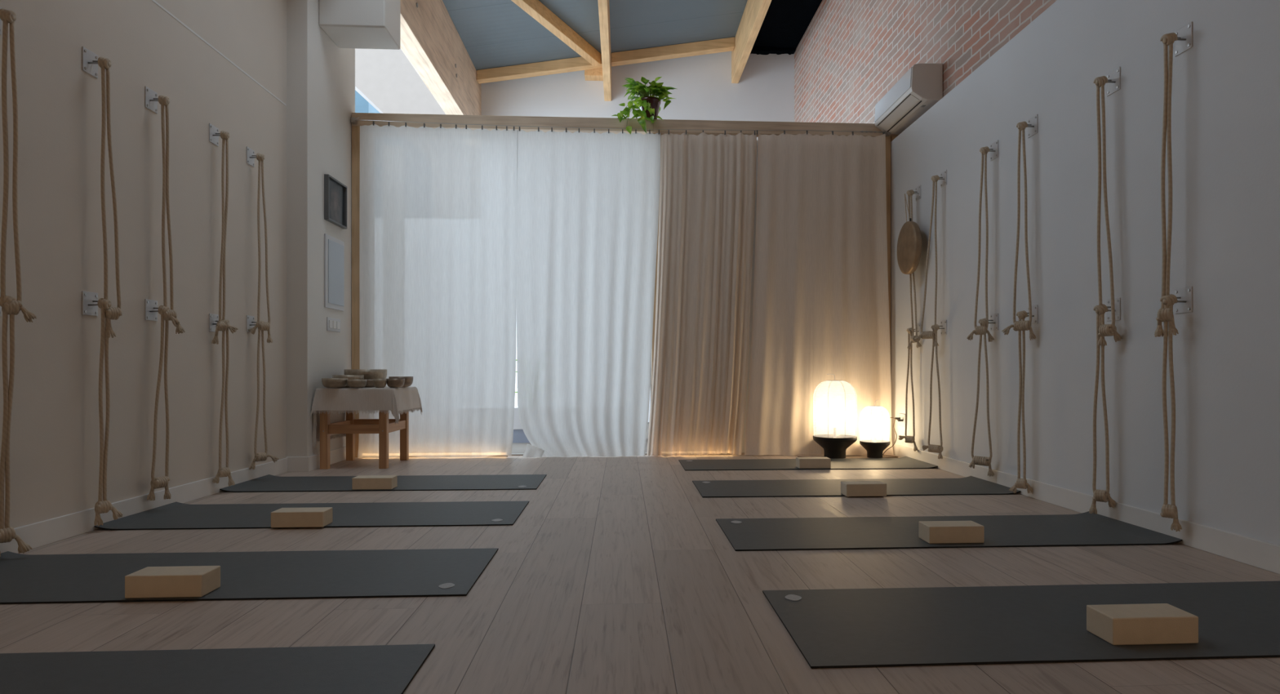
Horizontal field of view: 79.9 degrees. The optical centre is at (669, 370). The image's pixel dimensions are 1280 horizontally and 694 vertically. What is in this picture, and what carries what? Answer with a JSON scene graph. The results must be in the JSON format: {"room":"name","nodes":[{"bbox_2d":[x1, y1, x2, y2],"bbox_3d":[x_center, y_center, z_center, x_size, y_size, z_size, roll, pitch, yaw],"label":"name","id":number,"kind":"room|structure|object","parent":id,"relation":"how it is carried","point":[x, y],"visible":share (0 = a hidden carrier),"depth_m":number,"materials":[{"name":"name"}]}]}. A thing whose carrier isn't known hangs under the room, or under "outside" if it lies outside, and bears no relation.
{"room":"exercise studio","nodes":[
{"label":"exercise studio","id":0,"kind":"room"},
{"bbox_2d":[0,0,286,528],"bbox_3d":[-2.665,-1.750,1.458,0.160,5.000,8.440,0,0,-4],"label":"wall","id":1,"kind":"structure","parent":0,"point":[55,440],"depth_m":3.93,"materials":[{"name":"beige paint"}]},
{"bbox_2d":[0,7,1,35],"bbox_3d":[-2.640,-1.402,3.013,0.081,0.110,0.102,0,0,-4],"label":"wall hook","id":2,"kind":"object","parent":1,"relation":"attached to","point":[0,7],"visible":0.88,"depth_m":3.06,"materials":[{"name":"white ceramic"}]},
{"bbox_2d":[0,8,36,322],"bbox_3d":[-2.583,-0.811,3.024,0.113,1.236,0.078,0,0,-4],"label":"rope","id":3,"kind":"object","parent":2,"relation":"hanging from","point":[7,16],"visible":1,"depth_m":3.01,"materials":[{"name":"fabric"}]},
{"bbox_2d":[0,288,1,316],"bbox_3d":[-2.640,-0.273,3.013,0.081,0.110,0.102,0,0,-4],"label":"wall hook","id":4,"kind":"object","parent":1,"relation":"attached to","point":[0,289],"visible":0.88,"depth_m":3.06,"materials":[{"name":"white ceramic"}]},
{"bbox_2d":[0,295,32,555],"bbox_3d":[-2.597,0.216,3.006,0.122,1.030,0.079,0,0,-4],"label":"rope","id":5,"kind":"object","parent":4,"relation":"hanging from","point":[7,533],"visible":0.98,"depth_m":3.00,"materials":[{"name":"fabric"}]},
{"bbox_2d":[82,46,97,78],"bbox_3d":[-2.675,-1.444,3.577,0.081,0.110,0.102,0,0,-4],"label":"wall hook","id":6,"kind":"object","parent":1,"relation":"attached to","point":[90,64],"visible":0.99,"depth_m":3.57,"materials":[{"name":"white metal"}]},
{"bbox_2d":[97,57,122,337],"bbox_3d":[-2.635,-0.812,3.593,0.059,1.316,0.095,0,0,33],"label":"rope","id":7,"kind":"object","parent":6,"relation":"hanging from","point":[113,313],"visible":1,"depth_m":3.58,"materials":[{"name":"fabric"}]},
{"bbox_2d":[82,290,97,315],"bbox_3d":[-2.675,-0.315,3.577,0.081,0.110,0.102,0,0,-4],"label":"wall hook","id":8,"kind":"object","parent":1,"relation":"attached to","point":[90,300],"visible":0.99,"depth_m":3.57,"materials":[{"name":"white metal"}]},
{"bbox_2d":[93,297,123,526],"bbox_3d":[-2.632,0.191,3.583,0.109,1.064,0.070,0,0,-37],"label":"rope","id":9,"kind":"object","parent":8,"relation":"hanging from","point":[101,506],"visible":1,"depth_m":3.56,"materials":[{"name":"fabric"}]},
{"bbox_2d":[0,457,287,553],"bbox_3d":[-2.578,0.698,1.457,0.014,0.105,8.426,0,0,-4],"label":"baseboard","id":10,"kind":"structure","parent":1,"relation":"attached to","point":[38,534],"depth_m":3.82,"materials":[{"name":"wood"}]},
{"bbox_2d":[145,86,158,113],"bbox_3d":[-2.704,-1.433,4.041,0.081,0.110,0.102,0,0,-4],"label":"wall hook","id":11,"kind":"object","parent":1,"relation":"attached to","point":[151,96],"visible":1,"depth_m":4.03,"materials":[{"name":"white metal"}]},
{"bbox_2d":[158,94,185,333],"bbox_3d":[-2.646,-0.828,4.060,0.110,1.263,0.081,0,0,-4],"label":"rope","id":12,"kind":"object","parent":11,"relation":"hanging from","point":[171,315],"visible":1,"depth_m":4.04,"materials":[{"name":"fabric"}]},
{"bbox_2d":[145,298,158,320],"bbox_3d":[-2.704,-0.320,4.041,0.081,0.110,0.102,0,0,-4],"label":"wall hook","id":13,"kind":"object","parent":1,"relation":"attached to","point":[151,306],"visible":1,"depth_m":4.03,"materials":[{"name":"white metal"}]},
{"bbox_2d":[146,305,171,500],"bbox_3d":[-2.681,0.167,4.011,0.062,1.028,0.117,0,0,15],"label":"rope","id":14,"kind":"object","parent":13,"relation":"hanging from","point":[159,482],"visible":1,"depth_m":4.03,"materials":[{"name":"fabric"}]},
{"bbox_2d":[208,313,218,332],"bbox_3d":[-2.742,-0.292,4.660,0.081,0.110,0.102,0,0,-4],"label":"wall hook","id":15,"kind":"object","parent":1,"relation":"attached to","point":[213,318],"visible":0.84,"depth_m":4.64,"materials":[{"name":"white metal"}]},
{"bbox_2d":[212,319,235,486],"bbox_3d":[-2.716,0.195,4.654,0.063,1.026,0.120,0,0,39],"label":"rope","id":16,"kind":"object","parent":15,"relation":"hanging from","point":[224,471],"visible":0.99,"depth_m":4.65,"materials":[{"name":"fabric"}]},
{"bbox_2d":[208,123,220,146],"bbox_3d":[-2.742,-1.440,4.660,0.081,0.110,0.102,0,0,-4],"label":"wall hook","id":17,"kind":"object","parent":1,"relation":"attached to","point":[214,134],"visible":1,"depth_m":4.65,"materials":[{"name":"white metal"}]},
{"bbox_2d":[211,130,238,344],"bbox_3d":[-2.705,-0.814,4.647,0.128,1.306,0.080,0,0,-4],"label":"rope","id":18,"kind":"object","parent":17,"relation":"hanging from","point":[220,326],"visible":1,"depth_m":4.65,"materials":[{"name":"fabric"}]},
{"bbox_2d":[151,0,286,106],"bbox_3d":[-2.584,-1.970,1.458,0.002,0.012,8.430,0,0,-4],"label":"trim","id":19,"kind":"structure","parent":1,"relation":"attached to","point":[153,1],"depth_m":4.66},
{"bbox_2d":[246,146,256,167],"bbox_3d":[-2.770,-1.434,5.119,0.081,0.110,0.102,0,0,-4],"label":"wall hook","id":20,"kind":"object","parent":1,"relation":"attached to","point":[251,156],"visible":1,"depth_m":5.11,"materials":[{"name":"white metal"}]},
{"bbox_2d":[248,152,272,342],"bbox_3d":[-2.744,-0.824,5.124,0.148,1.273,0.073,0,0,-41],"label":"rope","id":21,"kind":"object","parent":20,"relation":"hanging from","point":[265,326],"visible":1,"depth_m":5.11,"materials":[{"name":"fabric"}]},
{"bbox_2d":[246,315,256,332],"bbox_3d":[-2.770,-0.314,5.119,0.081,0.110,0.102,0,0,-4],"label":"wall hook","id":22,"kind":"object","parent":1,"relation":"attached to","point":[251,322],"visible":0.89,"depth_m":5.10,"materials":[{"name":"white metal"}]},
{"bbox_2d":[248,320,279,469],"bbox_3d":[-2.725,0.159,5.129,0.180,1.000,0.078,0,0,-36],"label":"rope","id":23,"kind":"object","parent":22,"relation":"hanging from","point":[260,456],"visible":1,"depth_m":5.10,"materials":[{"name":"fabric"}]},
{"bbox_2d":[319,0,399,49],"bbox_3d":[-2.470,-3.458,6.117,0.503,1.585,0.425,0,0,-4],"label":"air conditioner","id":24,"kind":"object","parent":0,"point":[349,24],"depth_m":5.93,"materials":[{"name":"paint"}]},
{"bbox_2d":[442,0,747,70],"bbox_3d":[-0.762,-4.488,4.311,4.310,0.818,13.900,0,0,-4],"label":"ceiling","id":25,"kind":"structure","parent":0,"point":[494,33],"depth_m":9.85,"materials":[{"name":"paint"}]},
{"bbox_2d":[400,0,480,115],"bbox_3d":[-2.391,-3.722,4.196,0.235,0.904,13.830,0,0,-4],"label":"roof beam","id":26,"kind":"structure","parent":25,"relation":"attached to","point":[429,38],"depth_m":8.62,"materials":[{"name":"wood"}]},
{"bbox_2d":[476,53,602,84],"bbox_3d":[-1.802,-4.243,10.724,1.755,0.408,0.150,0,0,-4],"label":"roof beam","id":27,"kind":"structure","parent":25,"relation":"attached to","point":[577,64],"depth_m":10.66,"materials":[{"name":"wood"}]},
{"bbox_2d":[511,0,600,66],"bbox_3d":[-1.686,-4.230,8.610,0.104,0.421,4.383,0,0,18],"label":"roof beam","id":28,"kind":"structure","parent":25,"relation":"attached to","point":[535,9],"depth_m":9.51,"materials":[{"name":"brown wood"}]},
{"bbox_2d":[597,0,611,101],"bbox_3d":[-0.467,-4.187,4.239,0.100,0.553,13.679,0,0,-4],"label":"roof beam","id":29,"kind":"structure","parent":25,"relation":"attached to","point":[603,5],"depth_m":9.33,"materials":[{"name":"brown wood"}]},
{"bbox_2d":[611,36,734,66],"bbox_3d":[0.055,-4.531,10.839,1.745,0.407,0.150,0,0,-4],"label":"roof beam","id":30,"kind":"structure","parent":25,"relation":"attached to","point":[722,45],"depth_m":10.78,"materials":[{"name":"wood"}]},
{"bbox_2d":[731,0,771,83],"bbox_3d":[1.384,-4.480,4.353,0.100,0.541,13.679,0,0,-4],"label":"roof beam","id":31,"kind":"structure","parent":25,"relation":"attached to","point":[754,13],"depth_m":9.89,"materials":[{"name":"brown wood"}]},
{"bbox_2d":[480,51,794,422],"bbox_3d":[-0.436,-2.150,11.194,4.550,5.800,0.200,0,0,-4],"label":"wall","id":32,"kind":"structure","parent":0,"point":[704,90],"depth_m":11.13,"materials":[{"name":"paint"}]},
{"bbox_2d":[584,67,603,80],"bbox_3d":[-1.075,-4.299,10.954,0.271,0.197,0.199,0,0,-4],"label":"stub","id":33,"kind":"object","parent":32,"relation":"attached to","point":[595,74],"visible":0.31,"depth_m":10.86,"materials":[{"name":"brown wood"}]},
{"bbox_2d":[0,422,1279,693],"bbox_3d":[-3.607,0.820,6.490,11.600,0.140,18.600,0,0,-4],"label":"floor","id":34,"kind":"structure","parent":0,"point":[616,575],"depth_m":2.64,"materials":[{"name":"laminate"}]},
{"bbox_2d":[0,644,435,693],"bbox_3d":[-1.598,0.738,1.687,1.966,0.022,0.660,0,0,-4],"label":"yoga mat","id":35,"kind":"object","parent":34,"relation":"on","point":[372,668],"visible":1,"depth_m":1.89,"materials":[{"name":"rubber"}]},
{"bbox_2d":[0,547,497,604],"bbox_3d":[-1.672,0.738,2.810,1.956,0.022,0.660,0,0,-4],"label":"yoga mat","id":36,"kind":"object","parent":34,"relation":"on","point":[376,573],"visible":0.87,"depth_m":2.81,"materials":[{"name":"rubber"}]},
{"bbox_2d":[124,565,220,598],"bbox_3d":[-1.659,0.706,2.556,0.243,0.074,0.122,0,0,-4],"label":"block","id":37,"kind":"object","parent":36,"relation":"on","point":[180,581],"visible":1,"depth_m":2.50,"materials":[{"name":"wood"}]},
{"bbox_2d":[93,501,528,529],"bbox_3d":[-1.750,0.738,3.972,1.944,0.022,0.660,0,0,-4],"label":"yoga mat","id":38,"kind":"object","parent":34,"relation":"on","point":[175,515],"visible":0.91,"depth_m":3.92,"materials":[{"name":"rubber"}]},
{"bbox_2d":[271,506,332,527],"bbox_3d":[-1.768,0.706,3.677,0.243,0.074,0.122,0,0,-4],"label":"block","id":39,"kind":"object","parent":38,"relation":"on","point":[313,517],"visible":1,"depth_m":3.62,"materials":[{"name":"wood"}]},
{"bbox_2d":[286,0,355,457],"bbox_3d":[-2.882,-1.750,6.184,0.310,5.000,1.020,0,0,-4],"label":"wall pier","id":40,"kind":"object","parent":34,"relation":"on","point":[321,74],"visible":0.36,"depth_m":5.76,"materials":[{"name":"paint"}]},
{"bbox_2d":[285,446,346,471],"bbox_3d":[-2.791,0.695,6.123,0.164,0.110,0.914,0,0,-4],"label":"baseboard","id":41,"kind":"object","parent":40,"relation":"attached to","point":[300,464],"visible":0.77,"depth_m":5.71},
{"bbox_2d":[326,316,340,332],"bbox_3d":[-2.717,-0.372,6.160,0.015,0.105,0.279,0,0,-4],"label":"light switch","id":42,"kind":"object","parent":40,"relation":"attached to","point":[332,324],"visible":1,"depth_m":6.16,"materials":[{"name":"white plastic"}]},
{"bbox_2d":[324,233,344,311],"bbox_3d":[-2.719,-0.789,6.200,0.017,0.580,0.396,0,0,-4],"label":"electrical panel","id":43,"kind":"object","parent":40,"relation":"attached to","point":[334,248],"visible":1,"depth_m":6.17,"materials":[{"name":"white plastic"}]},
{"bbox_2d":[324,173,346,228],"bbox_3d":[-2.710,-1.370,6.207,0.035,0.354,0.408,0,0,-4],"label":"picture frame","id":44,"kind":"object","parent":40,"relation":"attached to","point":[335,192],"visible":1,"depth_m":6.19,"materials":[{"name":"wood"}]},
{"bbox_2d":[328,177,344,225],"bbox_3d":[-2.720,-1.370,6.206,0.016,0.326,0.380,0,0,-4],"label":"print","id":45,"kind":"object","parent":44,"relation":"attached to","point":[336,188],"depth_m":6.21},
{"bbox_2d":[320,410,408,469],"bbox_3d":[-2.433,0.444,6.132,0.520,0.612,0.630,0,0,-4],"label":"side table","id":46,"kind":"object","parent":34,"relation":"on","point":[383,425],"visible":0.82,"depth_m":5.85,"materials":[{"name":"orange wood"}]},
{"bbox_2d":[310,386,422,447],"bbox_3d":[-2.399,0.356,6.106,0.664,0.446,0.736,0,0,-4],"label":"tablecloth","id":47,"kind":"object","parent":46,"relation":"on","point":[339,401],"visible":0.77,"depth_m":5.80,"materials":[{"name":"fabric"}]},
{"bbox_2d":[321,377,347,387],"bbox_3d":[-2.561,0.093,5.843,0.184,0.074,0.184,0,0,-4],"label":"bowl","id":48,"kind":"object","parent":47,"relation":"on","point":[326,382],"visible":0.99,"depth_m":5.77,"materials":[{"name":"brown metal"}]},
{"bbox_2d":[346,379,366,387],"bbox_3d":[-2.394,0.099,5.849,0.141,0.064,0.141,0,0,-4],"label":"bowl","id":49,"kind":"object","parent":47,"relation":"on","point":[351,383],"visible":1,"depth_m":5.79,"materials":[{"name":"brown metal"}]},
{"bbox_2d":[344,368,386,379],"bbox_3d":[-2.512,0.059,6.317,0.331,0.142,0.331,0,0,-4],"label":"bowl","id":50,"kind":"object","parent":47,"relation":"on","point":[369,374],"visible":0.46,"depth_m":6.18,"materials":[{"name":"brown ceramic"}]},
{"bbox_2d":[386,378,404,387],"bbox_3d":[-2.127,0.096,5.930,0.135,0.070,0.135,0,0,-4],"label":"bowl","id":51,"kind":"object","parent":47,"relation":"on","point":[392,383],"visible":0.99,"depth_m":5.88,"materials":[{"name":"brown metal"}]},
{"bbox_2d":[219,474,546,492],"bbox_3d":[-1.825,0.738,5.089,1.933,0.022,0.660,0,0,-4],"label":"yoga mat","id":52,"kind":"object","parent":34,"relation":"on","point":[267,483],"visible":0.87,"depth_m":5.06,"materials":[{"name":"rubber"}]},
{"bbox_2d":[351,475,397,489],"bbox_3d":[-1.861,0.706,4.827,0.243,0.074,0.122,0,0,-4],"label":"block","id":53,"kind":"object","parent":52,"relation":"on","point":[360,482],"visible":1,"depth_m":4.77,"materials":[{"name":"wood"}]},
{"bbox_2d":[355,48,445,114],"bbox_3d":[-4.830,-2.412,13.879,3.497,7.241,1.500,0,0,-4],"label":"building","id":54,"kind":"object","parent":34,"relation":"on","point":[385,78],"visible":0.05,"depth_m":13.13,"materials":[{"name":"paint"}]},
{"bbox_2d":[512,405,529,442],"bbox_3d":[-1.414,0.576,8.299,2.000,0.372,0.460,0,0,-4],"label":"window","id":55,"kind":"structure","parent":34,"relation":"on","point":[519,436],"depth_m":8.07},
{"bbox_2d":[351,112,898,457],"bbox_3d":[-0.328,-0.743,6.813,4.859,2.985,0.120,0,0,-4],"label":"wooden frame","id":56,"kind":"object","parent":34,"relation":"on","point":[695,127],"depth_m":6.72,"materials":[{"name":"brown wood"}]},
{"bbox_2d":[351,116,890,136],"bbox_3d":[-0.376,-2.148,6.718,4.728,0.062,0.063,0,0,-4],"label":"wire","id":57,"kind":"object","parent":56,"relation":"attached to","point":[353,120],"visible":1,"depth_m":6.69,"materials":[{"name":"metal"}]},
{"bbox_2d":[357,120,518,457],"bbox_3d":[-1.990,-0.703,6.572,1.356,2.903,0.057,0,0,-4],"label":"curtain","id":58,"kind":"object","parent":57,"relation":"hanging from","point":[438,206],"visible":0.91,"depth_m":6.59,"materials":[{"name":"fabric"}]},
{"bbox_2d":[516,126,660,457],"bbox_3d":[-0.699,-0.692,6.634,1.257,2.881,0.114,0,0,-4],"label":"curtain","id":59,"kind":"object","parent":57,"relation":"hanging from","point":[588,213],"visible":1,"depth_m":6.67,"materials":[{"name":"fabric"}]},
{"bbox_2d":[646,129,756,457],"bbox_3d":[0.292,-0.695,6.705,0.979,2.883,0.133,0,0,-4],"label":"curtain","id":60,"kind":"object","parent":57,"relation":"hanging from","point":[708,182],"visible":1,"depth_m":6.73,"materials":[{"name":"fabric"}]},
{"bbox_2d":[744,129,893,455],"bbox_3d":[1.322,-0.698,6.770,1.316,2.891,0.120,0,0,-2],"label":"curtain","id":61,"kind":"object","parent":57,"relation":"hanging from","point":[820,308],"visible":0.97,"depth_m":6.77,"materials":[{"name":"fabric"}]},
{"bbox_2d":[612,76,675,134],"bbox_3d":[-0.218,-2.335,6.817,0.596,0.540,0.442,0,0,-4],"label":"potted plant","id":62,"kind":"object","parent":56,"relation":"on","point":[649,108],"visible":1,"depth_m":6.71,"materials":[{"name":"green plant"}]},
{"bbox_2d":[678,456,937,470],"bbox_3d":[1.068,0.738,6.116,1.942,0.022,0.658,0,0,-4],"label":"yoga mat","id":63,"kind":"object","parent":34,"relation":"on","point":[905,462],"visible":0.9,"depth_m":6.08,"materials":[{"name":"rubber"}]},
{"bbox_2d":[795,457,831,468],"bbox_3d":[1.106,0.706,5.862,0.243,0.074,0.122,0,0,-4],"label":"block","id":64,"kind":"object","parent":63,"relation":"on","point":[801,462],"visible":1,"depth_m":5.80,"materials":[{"name":"wood"}]},
{"bbox_2d":[813,373,857,458],"bbox_3d":[1.434,0.388,6.601,0.375,0.725,0.375,0,0,-30],"label":"lantern","id":65,"kind":"object","parent":34,"relation":"on","point":[834,446],"visible":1,"depth_m":6.51,"materials":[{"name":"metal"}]},
{"bbox_2d":[692,475,1020,497],"bbox_3d":[1.145,0.738,4.899,1.939,0.022,0.662,0,0,-4],"label":"yoga mat","id":66,"kind":"object","parent":34,"relation":"on","point":[971,485],"visible":0.92,"depth_m":4.85,"materials":[{"name":"rubber"}]},
{"bbox_2d":[840,480,886,496],"bbox_3d":[1.164,0.706,4.571,0.243,0.074,0.122,0,0,-4],"label":"block","id":67,"kind":"object","parent":66,"relation":"on","point":[848,488],"visible":1,"depth_m":4.51,"materials":[{"name":"wood"}]},
{"bbox_2d":[859,400,890,457],"bbox_3d":[1.783,0.500,6.612,0.257,0.500,0.257,0,0,-4],"label":"lantern","id":68,"kind":"object","parent":34,"relation":"on","point":[874,448],"visible":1,"depth_m":6.56,"materials":[{"name":"metal"}]},
{"bbox_2d":[715,511,1182,551],"bbox_3d":[1.225,0.738,3.563,1.944,0.022,0.662,0,0,-4],"label":"yoga mat","id":69,"kind":"object","parent":34,"relation":"on","point":[1083,529],"visible":0.92,"depth_m":3.49,"materials":[{"name":"rubber"}]},
{"bbox_2d":[918,520,984,543],"bbox_3d":[1.235,0.706,3.344,0.243,0.074,0.122,0,0,-4],"label":"block","id":70,"kind":"object","parent":69,"relation":"on","point":[931,531],"visible":1,"depth_m":3.29,"materials":[{"name":"wood"}]},
{"bbox_2d":[762,580,1279,668],"bbox_3d":[1.304,0.738,2.312,1.939,0.022,0.665,0,0,-4],"label":"yoga mat","id":71,"kind":"object","parent":34,"relation":"on","point":[881,627],"visible":0.94,"depth_m":2.25,"materials":[{"name":"rubber"}]},
{"bbox_2d":[1086,603,1198,644],"bbox_3d":[1.318,0.706,2.130,0.243,0.074,0.122,0,0,-4],"label":"block","id":72,"kind":"object","parent":71,"relation":"on","point":[1145,623],"visible":1,"depth_m":2.07,"materials":[{"name":"wood"}]},
{"bbox_2d":[649,140,758,453],"bbox_3d":[0.910,-0.680,7.054,2.174,2.860,0.130,0,0,-4],"label":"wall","id":73,"kind":"structure","parent":0,"point":[755,211],"depth_m":6.98,"materials":[{"name":"white paint"}]},
{"bbox_2d":[750,45,795,54],"bbox_3d":[1.437,-4.688,11.135,0.800,0.124,0.130,0,0,-4],"label":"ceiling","id":74,"kind":"structure","parent":0,"point":[758,50],"depth_m":11.09,"materials":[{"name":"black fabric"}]},
{"bbox_2d":[753,0,822,48],"bbox_3d":[1.933,-4.915,4.478,1.090,0.470,13.900,0,0,-4],"label":"ceiling","id":75,"kind":"structure","parent":0,"point":[785,22],"depth_m":10.30,"materials":[{"name":"black fabric"}]},
{"bbox_2d":[794,0,1057,123],"bbox_3d":[2.367,-2.200,4.504,0.220,5.900,13.900,0,0,-4],"label":"brick wall","id":76,"kind":"structure","parent":0,"point":[851,54],"depth_m":7.42,"materials":[{"name":"brick"}]},
{"bbox_2d":[874,63,942,134],"bbox_3d":[2.001,-2.277,6.446,0.261,0.295,0.880,0,0,-4],"label":"air conditioner","id":77,"kind":"object","parent":76,"relation":"attached to","point":[921,87],"visible":0.93,"depth_m":6.18,"materials":[{"name":"plastic"}]},
{"bbox_2d":[890,0,1279,545],"bbox_3d":[2.340,-0.662,2.299,0.095,2.825,9.500,0,0,-4],"label":"wall","id":78,"kind":"structure","parent":0,"point":[1225,89],"depth_m":3.78,"materials":[{"name":"white paint"}]},
{"bbox_2d":[913,184,920,200],"bbox_3d":[2.007,-1.460,6.264,0.081,0.110,0.102,0,0,-4],"label":"wall hook","id":79,"kind":"object","parent":78,"relation":"attached to","point":[917,192],"visible":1,"depth_m":6.25,"materials":[{"name":"silver metal"}]},
{"bbox_2d":[897,193,921,274],"bbox_3d":[1.947,-1.120,6.217,0.064,0.666,0.428,0,0,-4],"label":"gong","id":80,"kind":"object","parent":79,"relation":"hanging from","point":[909,239],"visible":1,"depth_m":6.14,"materials":[{"name":"brown metal"}]},
{"bbox_2d":[906,189,921,349],"bbox_3d":[1.988,-0.831,6.223,0.077,1.311,0.137,0,0,-33],"label":"rope","id":81,"kind":"object","parent":79,"relation":"hanging from","point":[909,193],"visible":0.79,"depth_m":6.24,"materials":[{"name":"fabric"}]},
{"bbox_2d":[913,323,920,336],"bbox_3d":[2.007,-0.330,6.264,0.081,0.110,0.102,0,0,-4],"label":"wall hook","id":82,"kind":"object","parent":78,"relation":"attached to","point":[918,325],"visible":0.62,"depth_m":6.25,"materials":[{"name":"silver metal"}]},
{"bbox_2d":[898,327,918,451],"bbox_3d":[1.961,0.151,6.259,0.147,1.014,0.088,0,0,-4],"label":"rope","id":83,"kind":"object","parent":82,"relation":"hanging from","point":[911,439],"visible":1,"depth_m":6.25,"materials":[{"name":"fabric"}]},
{"bbox_2d":[938,320,946,335],"bbox_3d":[2.038,-0.326,5.766,0.081,0.110,0.102,0,0,-4],"label":"wall hook","id":84,"kind":"object","parent":78,"relation":"attached to","point":[943,326],"visible":1,"depth_m":5.76,"materials":[{"name":"silver metal"}]},
{"bbox_2d":[922,324,942,458],"bbox_3d":[1.992,0.154,5.759,0.161,1.013,0.087,0,0,40],"label":"rope","id":85,"kind":"object","parent":84,"relation":"hanging from","point":[931,448],"visible":1,"depth_m":5.75,"materials":[{"name":"fabric"}]},
{"bbox_2d":[939,169,946,187],"bbox_3d":[2.038,-1.452,5.766,0.081,0.110,0.102,0,0,-4],"label":"wall hook","id":86,"kind":"object","parent":78,"relation":"attached to","point":[943,177],"visible":1,"depth_m":5.76,"materials":[{"name":"silver metal"}]},
{"bbox_2d":[914,174,939,346],"bbox_3d":[1.967,-0.830,5.807,0.186,1.297,0.079,0,0,36],"label":"rope","id":87,"kind":"object","parent":86,"relation":"hanging from","point":[925,335],"visible":1,"depth_m":5.77,"materials":[{"name":"fabric"}]},
{"bbox_2d":[988,312,998,330],"bbox_3d":[2.083,-0.318,4.981,0.088,0.110,0.102,0,0,-4],"label":"wall hook","id":88,"kind":"object","parent":78,"relation":"attached to","point":[993,320],"visible":1,"depth_m":4.97,"materials":[{"name":"silver metal"}]},
{"bbox_2d":[968,318,994,476],"bbox_3d":[2.040,0.170,4.984,0.068,1.028,0.160,0,0,-44],"label":"rope","id":89,"kind":"object","parent":88,"relation":"hanging from","point":[980,460],"visible":1,"depth_m":4.96,"materials":[{"name":"fabric"}]},
{"bbox_2d":[989,139,998,160],"bbox_3d":[2.086,-1.438,4.981,0.081,0.110,0.102,0,0,-4],"label":"wall hook","id":90,"kind":"object","parent":78,"relation":"attached to","point":[993,149],"visible":1,"depth_m":4.97,"materials":[{"name":"silver metal"}]},
{"bbox_2d":[966,146,994,342],"bbox_3d":[2.038,-0.826,4.996,0.166,1.277,0.078,0,0,27],"label":"rope","id":91,"kind":"object","parent":90,"relation":"hanging from","point":[978,330],"visible":1,"depth_m":4.97,"materials":[{"name":"fabric"}]},
{"bbox_2d":[1026,305,1037,324],"bbox_3d":[2.115,-0.331,4.515,0.081,0.110,0.102,0,0,-4],"label":"wall hook","id":92,"kind":"object","parent":78,"relation":"attached to","point":[1034,308],"visible":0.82,"depth_m":4.50,"materials":[{"name":"silver metal"}]},
{"bbox_2d":[1008,310,1032,493],"bbox_3d":[2.088,0.185,4.513,0.136,1.084,0.072,0,0,-4],"label":"rope","id":93,"kind":"object","parent":92,"relation":"hanging from","point":[1020,482],"visible":0.99,"depth_m":4.50,"materials":[{"name":"fabric"}]},
{"bbox_2d":[1027,114,1037,137],"bbox_3d":[2.115,-1.448,4.515,0.081,0.110,0.102,0,0,-4],"label":"wall hook","id":94,"kind":"object","parent":78,"relation":"attached to","point":[1033,122],"visible":1,"depth_m":4.51,"materials":[{"name":"silver metal"}]},
{"bbox_2d":[1001,121,1035,340],"bbox_3d":[2.067,-0.826,4.509,0.184,1.297,0.092,0,0,32],"label":"rope","id":95,"kind":"object","parent":94,"relation":"hanging from","point":[1018,325],"visible":1,"depth_m":4.50,"materials":[{"name":"fabric"}]},
{"bbox_2d":[892,442,1279,573],"bbox_3d":[2.291,0.698,2.215,0.014,0.105,9.340,0,0,-4],"label":"baseboard","id":96,"kind":"structure","parent":78,"relation":"attached to","point":[1264,555],"depth_m":3.58,"materials":[{"name":"wood"}]},
{"bbox_2d":[1106,66,1120,96],"bbox_3d":[2.161,-1.430,3.773,0.081,0.110,0.102,0,0,-4],"label":"wall hook","id":97,"kind":"object","parent":78,"relation":"attached to","point":[1113,84],"visible":0.99,"depth_m":3.76,"materials":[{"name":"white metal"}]},
{"bbox_2d":[1093,75,1122,346],"bbox_3d":[2.158,-0.789,3.747,0.099,1.335,0.104,0,0,-4],"label":"rope","id":98,"kind":"object","parent":97,"relation":"hanging from","point":[1106,330],"visible":1,"depth_m":3.75,"materials":[{"name":"fabric"}]},
{"bbox_2d":[1106,297,1120,320],"bbox_3d":[2.161,-0.304,3.773,0.081,0.110,0.102,0,0,-4],"label":"wall hook","id":99,"kind":"object","parent":78,"relation":"attached to","point":[1117,300],"visible":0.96,"depth_m":3.76,"materials":[{"name":"silver metal"}]},
{"bbox_2d":[1088,303,1115,514],"bbox_3d":[2.148,0.191,3.771,0.120,1.042,0.076,0,0,-4],"label":"rope","id":100,"kind":"object","parent":99,"relation":"hanging from","point":[1102,495],"visible":0.99,"depth_m":3.76,"materials":[{"name":"fabric"}]},
{"bbox_2d":[1174,21,1192,57],"bbox_3d":[2.190,-1.435,3.303,0.081,0.110,0.102,0,0,-4],"label":"wall hook","id":101,"kind":"object","parent":78,"relation":"attached to","point":[1184,34],"visible":0.93,"depth_m":3.29,"materials":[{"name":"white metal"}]},
{"bbox_2d":[1154,32,1178,337],"bbox_3d":[2.157,-0.804,3.311,0.076,1.314,0.077,0,0,-4],"label":"rope","id":102,"kind":"object","parent":101,"relation":"hanging from","point":[1163,314],"visible":1,"depth_m":3.30,"materials":[{"name":"fabric"}]},
{"bbox_2d":[1174,286,1192,313],"bbox_3d":[2.190,-0.305,3.303,0.081,0.110,0.102,0,0,-4],"label":"wall hook","id":103,"kind":"object","parent":78,"relation":"attached to","point":[1184,295],"visible":0.98,"depth_m":3.29,"materials":[{"name":"silver metal"}]},
{"bbox_2d":[1160,293,1182,531],"bbox_3d":[2.165,0.179,3.294,0.062,1.021,0.078,0,0,-36],"label":"rope","id":104,"kind":"object","parent":103,"relation":"hanging from","point":[1168,510],"visible":1,"depth_m":3.29,"materials":[{"name":"fabric"}]},
{"label":"outside","id":105,"kind":"structure","parent":0,"visible":0},
{"bbox_2d":[355,90,380,113],"bbox_3d":[-7.929,-2.599,19.549,1.418,9.473,3.000,0,0,-4],"label":"sky","id":106,"kind":"structure","parent":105,"point":[362,105],"depth_m":18.09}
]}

